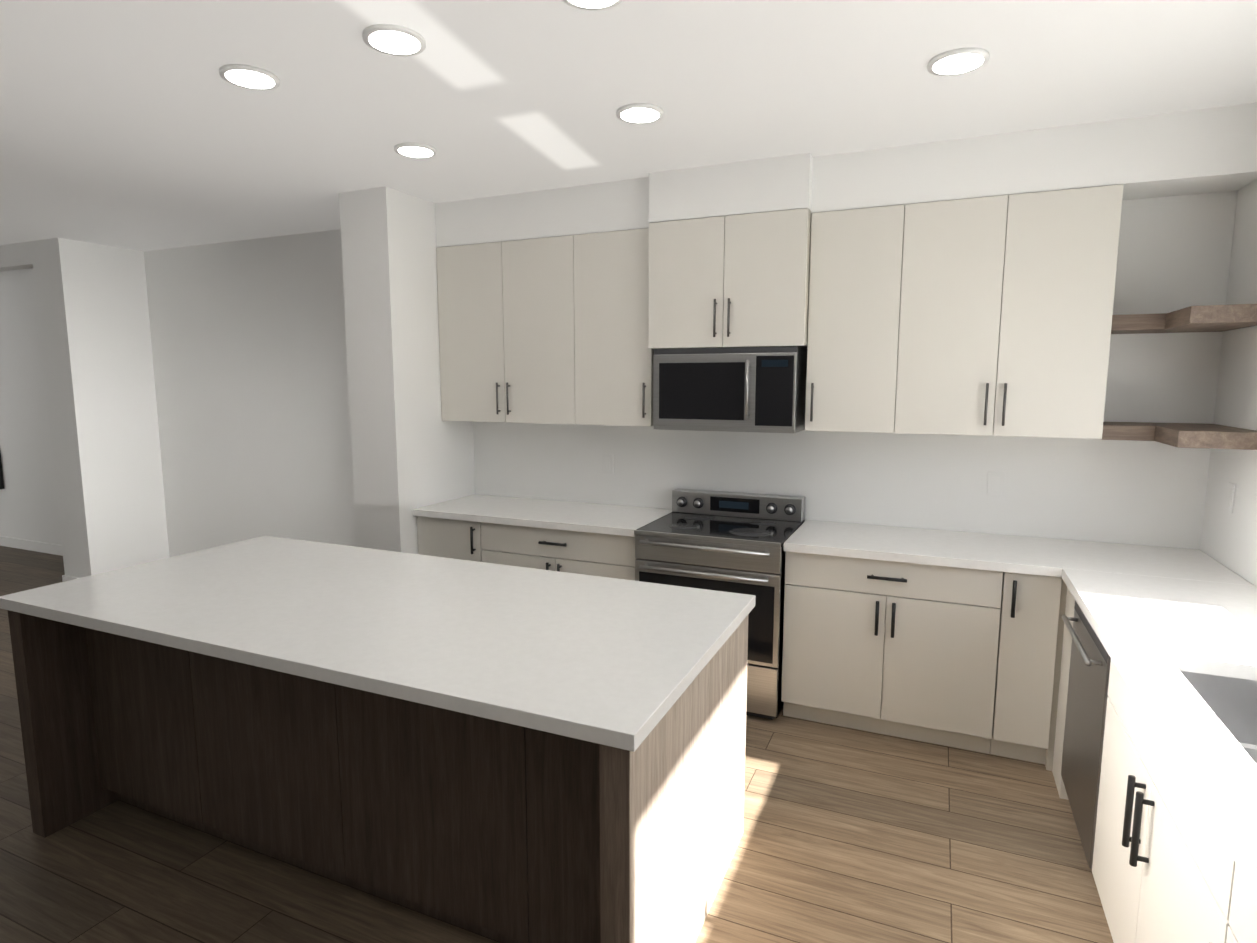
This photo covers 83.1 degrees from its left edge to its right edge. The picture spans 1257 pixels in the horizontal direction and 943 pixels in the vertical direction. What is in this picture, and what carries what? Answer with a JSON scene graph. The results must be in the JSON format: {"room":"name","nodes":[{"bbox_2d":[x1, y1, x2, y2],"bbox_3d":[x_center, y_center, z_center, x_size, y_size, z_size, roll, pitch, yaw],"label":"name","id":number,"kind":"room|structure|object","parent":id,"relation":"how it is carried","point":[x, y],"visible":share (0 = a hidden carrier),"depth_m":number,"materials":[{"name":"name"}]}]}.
{"room":"kitchen","nodes":[
{"label":"kitchen","id":0,"kind":"room"},
{"bbox_2d":[0,241,32,271],"bbox_3d":[-7.414,-1.858,6.770,6.150,0.170,0.120,3,8,23],"label":"wall","id":1,"kind":"structure","parent":0,"point":[16,256],"depth_m":5.59,"materials":[{"name":"paint"}]},
{"bbox_2d":[30,238,168,577],"bbox_3d":[-4.330,-0.442,5.871,0.360,2.750,0.630,3,8,23],"label":"wall","id":2,"kind":"structure","parent":0,"point":[94,322],"depth_m":5.70,"materials":[{"name":"paint"}]},
{"bbox_2d":[62,575,77,581],"bbox_3d":[-4.336,0.874,6.026,0.388,0.100,0.630,3,8,23],"label":"baseboard","id":3,"kind":"structure","parent":2,"relation":"attached to","point":[65,578],"depth_m":5.78,"materials":[{"name":"white"}]},
{"bbox_2d":[339,186,474,553],"bbox_3d":[-1.355,-0.269,4.517,0.345,2.750,0.745,3,8,23],"label":"wall","id":4,"kind":"structure","parent":0,"point":[411,450],"depth_m":4.18,"materials":[{"name":"paint"}]},
{"bbox_2d":[0,546,1113,942],"bbox_3d":[-5.215,1.394,2.660,13.980,0.080,7.800,3,8,23],"label":"floor","id":5,"kind":"structure","parent":0,"point":[854,836],"depth_m":2.47,"materials":[{"name":"brown wood"}]},
{"bbox_2d":[8,608,752,942],"bbox_3d":[-0.893,0.919,2.622,2.440,0.872,1.106,3,8,23],"label":"kitchen island","id":6,"kind":"object","parent":5,"relation":"on","point":[506,754],"depth_m":2.21,"materials":[{"name":"brown wood"}]},
{"bbox_2d":[0,536,755,755],"bbox_3d":[-0.900,0.467,2.548,2.480,0.040,1.110,3,8,23],"label":"island countertop","id":7,"kind":"structure","parent":6,"relation":"on","point":[587,659],"depth_m":2.26,"materials":[{"name":"white stone"}]},
{"bbox_2d":[417,516,636,580],"bbox_3d":[-0.507,0.702,4.324,1.453,0.872,0.634,3,8,23],"label":"base cabinet","id":8,"kind":"object","parent":5,"relation":"on","point":[597,554],"visible":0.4,"depth_m":4.00,"materials":[{"name":"beige wood"}]},
{"bbox_2d":[413,494,671,536],"bbox_3d":[-0.506,0.247,4.267,1.456,0.040,0.632,3,8,23],"label":"countertop","id":9,"kind":"structure","parent":8,"relation":"on","point":[620,520],"depth_m":4.16,"materials":[{"name":"white stone"}]},
{"bbox_2d":[634,488,804,719],"bbox_3d":[0.496,0.677,3.833,0.754,1.045,0.698,3,8,23],"label":"range","id":10,"kind":"object","parent":5,"relation":"on","point":[727,541],"visible":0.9,"depth_m":3.54,"materials":[{"name":"grey metal"}]},
{"bbox_2d":[781,551,1066,770],"bbox_3d":[1.678,0.823,3.375,1.770,0.872,0.634,3,8,23],"label":"base cabinet","id":11,"kind":"object","parent":5,"relation":"on","point":[964,658],"visible":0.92,"depth_m":3.22,"materials":[{"name":"beige wood"}]},
{"bbox_2d":[784,520,1055,576],"bbox_3d":[1.389,0.353,3.445,1.140,0.040,0.632,3,8,23],"label":"countertop","id":12,"kind":"structure","parent":11,"relation":"on","point":[948,548],"depth_m":3.33,"materials":[{"name":"white stone"}]},
{"bbox_2d":[1061,600,1110,868],"bbox_3d":[1.871,0.945,2.435,0.644,0.868,0.609,3,8,23],"label":"dishwasher","id":13,"kind":"object","parent":5,"relation":"on","point":[1089,673],"visible":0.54,"depth_m":2.46,"materials":[{"name":"grey metal"}]},
{"bbox_2d":[1052,587,1152,799],"bbox_3d":[2.067,0.896,2.805,0.596,0.872,0.217,3,8,23],"label":"base cabinet","id":14,"kind":"object","parent":5,"relation":"on","point":[1122,706],"depth_m":2.85,"materials":[{"name":"white"}]},
{"bbox_2d":[1040,537,1256,896],"bbox_3d":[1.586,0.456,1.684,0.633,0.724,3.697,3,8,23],"label":"countertop","id":15,"kind":"structure","parent":14,"relation":"on","point":[1175,629],"depth_m":2.03,"materials":[{"name":"white stone"}]},
{"bbox_2d":[1092,719,1223,942],"bbox_3d":[1.568,1.176,1.690,0.596,0.600,1.025,3,8,23],"label":"base cabinet","id":16,"kind":"object","parent":5,"relation":"on","point":[1165,868],"depth_m":1.73,"materials":[{"name":"white wood"}]},
{"bbox_2d":[1212,844,1256,942],"bbox_3d":[1.236,1.137,0.921,0.596,0.872,0.624,3,8,23],"label":"base cabinet","id":17,"kind":"object","parent":5,"relation":"on","point":[1235,921],"depth_m":1.27,"materials":[{"name":"white wood"}]},
{"bbox_2d":[0,191,1237,557],"bbox_3d":[-3.667,-0.458,5.989,13.980,2.750,0.120,3,8,23],"label":"wall","id":18,"kind":"structure","parent":0,"point":[250,365],"depth_m":4.54,"materials":[{"name":"paint"}]},
{"bbox_2d":[0,453,3,488],"bbox_3d":[-6.969,-0.078,7.395,1.450,0.440,0.055,3,8,23],"label":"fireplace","id":19,"kind":"object","parent":18,"relation":"attached to","point":[1,480],"visible":1,"depth_m":7.13,"materials":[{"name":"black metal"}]},
{"bbox_2d":[0,536,62,555],"bbox_3d":[-5.686,0.754,6.961,9.430,0.100,0.014,3,8,23],"label":"baseboard","id":20,"kind":"structure","parent":18,"relation":"attached to","point":[42,547],"depth_m":7.07,"materials":[{"name":"white"}]},
{"bbox_2d":[436,235,575,423],"bbox_3d":[-0.677,-0.843,4.367,0.950,1.056,0.331,3,8,23],"label":"upper cabinet","id":21,"kind":"object","parent":18,"relation":"attached to","point":[550,330],"depth_m":4.20,"materials":[{"name":"beige wood"}]},
{"bbox_2d":[576,228,654,425],"bbox_3d":[-0.024,-0.806,4.084,0.475,1.056,0.331,3,8,23],"label":"upper cabinet","id":22,"kind":"object","parent":18,"relation":"attached to","point":[614,359],"depth_m":3.93,"materials":[{"name":"beige wood"}]},
{"bbox_2d":[648,208,811,348],"bbox_3d":[0.553,-0.979,3.753,0.822,0.648,0.430,3,8,23],"label":"upper cabinet","id":23,"kind":"object","parent":18,"relation":"attached to","point":[742,280],"visible":1,"depth_m":3.57,"materials":[{"name":"beige wood"}]},
{"bbox_2d":[653,346,806,432],"bbox_3d":[0.549,-0.441,3.811,0.756,0.429,0.452,3,8,23],"label":"microwave","id":24,"kind":"object","parent":23,"relation":"attached to","point":[747,389],"visible":1,"depth_m":3.64,"materials":[{"name":"silver metal"}]},
{"bbox_2d":[805,204,908,432],"bbox_3d":[1.147,-0.741,3.575,0.424,1.056,0.331,3,8,23],"label":"upper cabinet","id":25,"kind":"object","parent":18,"relation":"attached to","point":[857,283],"depth_m":3.42,"materials":[{"name":"beige wood"}]},
{"bbox_2d":[897,184,1122,438],"bbox_3d":[1.730,-0.709,3.322,0.848,1.056,0.331,3,8,23],"label":"upper cabinet","id":26,"kind":"object","parent":18,"relation":"attached to","point":[986,316],"depth_m":3.16,"materials":[{"name":"beige wood"}]},
{"bbox_2d":[0,0,1256,250],"bbox_3d":[-5.215,-1.413,2.302,13.980,0.080,7.800,3,8,23],"label":"ceiling","id":27,"kind":"structure","parent":0,"point":[136,124],"depth_m":2.63,"materials":[{"name":"white paint"}]},
{"bbox_2d":[219,64,279,89],"bbox_3d":[-1.338,-1.392,2.509,0.190,0.013,0.190,3,8,23],"label":"recessed light","id":28,"kind":"object","parent":27,"relation":"in","point":[249,77],"visible":0.88,"depth_m":2.49,"materials":[{"name":"white plastic"}]},
{"bbox_2d":[362,24,425,55],"bbox_3d":[-0.737,-1.357,2.237,0.190,0.013,0.190,3,8,23],"label":"recessed light","id":29,"kind":"object","parent":27,"relation":"in","point":[393,39],"visible":1,"depth_m":2.22,"materials":[{"name":"white plastic"}]},
{"bbox_2d":[394,143,436,157],"bbox_3d":[-0.992,-1.494,3.306,0.190,0.013,0.190,3,8,23],"label":"recessed light","id":30,"kind":"object","parent":27,"relation":"in","point":[415,150],"visible":1,"depth_m":3.28,"materials":[{"name":"white plastic"}]},
{"bbox_2d":[562,0,622,10],"bbox_3d":[-0.100,-1.321,1.950,0.190,0.013,0.190,3,8,23],"label":"recessed light","id":31,"kind":"object","parent":27,"relation":"in","point":[593,5],"visible":0.98,"depth_m":2.01,"materials":[{"name":"white plastic"}]},
{"bbox_2d":[616,103,663,123],"bbox_3d":[0.046,-1.435,2.850,0.190,0.013,0.190,3,8,23],"label":"recessed light","id":32,"kind":"object","parent":27,"relation":"in","point":[640,113],"visible":0.98,"depth_m":2.83,"materials":[{"name":"white plastic"}]},
{"bbox_2d":[927,47,989,75],"bbox_3d":[1.109,-1.377,2.389,0.190,0.013,0.190,3,8,23],"label":"recessed light","id":33,"kind":"object","parent":27,"relation":"in","point":[959,61],"visible":0.96,"depth_m":2.37,"materials":[{"name":"white plastic"}]},
{"bbox_2d":[435,103,1256,247],"bbox_3d":[0.707,-1.415,3.653,4.005,0.258,0.395,3,8,23],"label":"soffit","id":34,"kind":"structure","parent":0,"point":[1208,150],"depth_m":3.26,"materials":[{"name":"paint"}]},
{"bbox_2d":[1200,179,1256,586],"bbox_3d":[1.152,0.344,-0.283,0.120,2.750,7.800,3,8,23],"label":"wall","id":35,"kind":"structure","parent":0,"point":[1229,540],"depth_m":2.94,"materials":[{"name":"paint"}]},
{"bbox_2d":[1102,422,1256,449],"bbox_3d":[2.279,-0.158,2.995,0.468,0.065,0.617,3,8,23],"label":"corner shelf","id":36,"kind":"object","parent":35,"relation":"attached to","point":[1196,435],"visible":0.81,"depth_m":2.80,"materials":[{"name":"brown wood"}]},
{"bbox_2d":[1111,304,1256,333],"bbox_3d":[2.279,-0.624,2.935,0.468,0.065,0.617,3,8,23],"label":"corner shelf","id":37,"kind":"object","parent":35,"relation":"attached to","point":[1212,318],"visible":0.85,"depth_m":2.83,"materials":[{"name":"brown wood"}]},
{"bbox_2d":[1225,482,1235,512],"bbox_3d":[2.496,0.108,2.945,0.008,0.120,0.075,3,8,23],"label":"outlet","id":38,"kind":"object","parent":35,"relation":"attached to","point":[1230,496],"visible":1,"depth_m":2.93,"materials":[{"name":"white plastic"}]}
]}

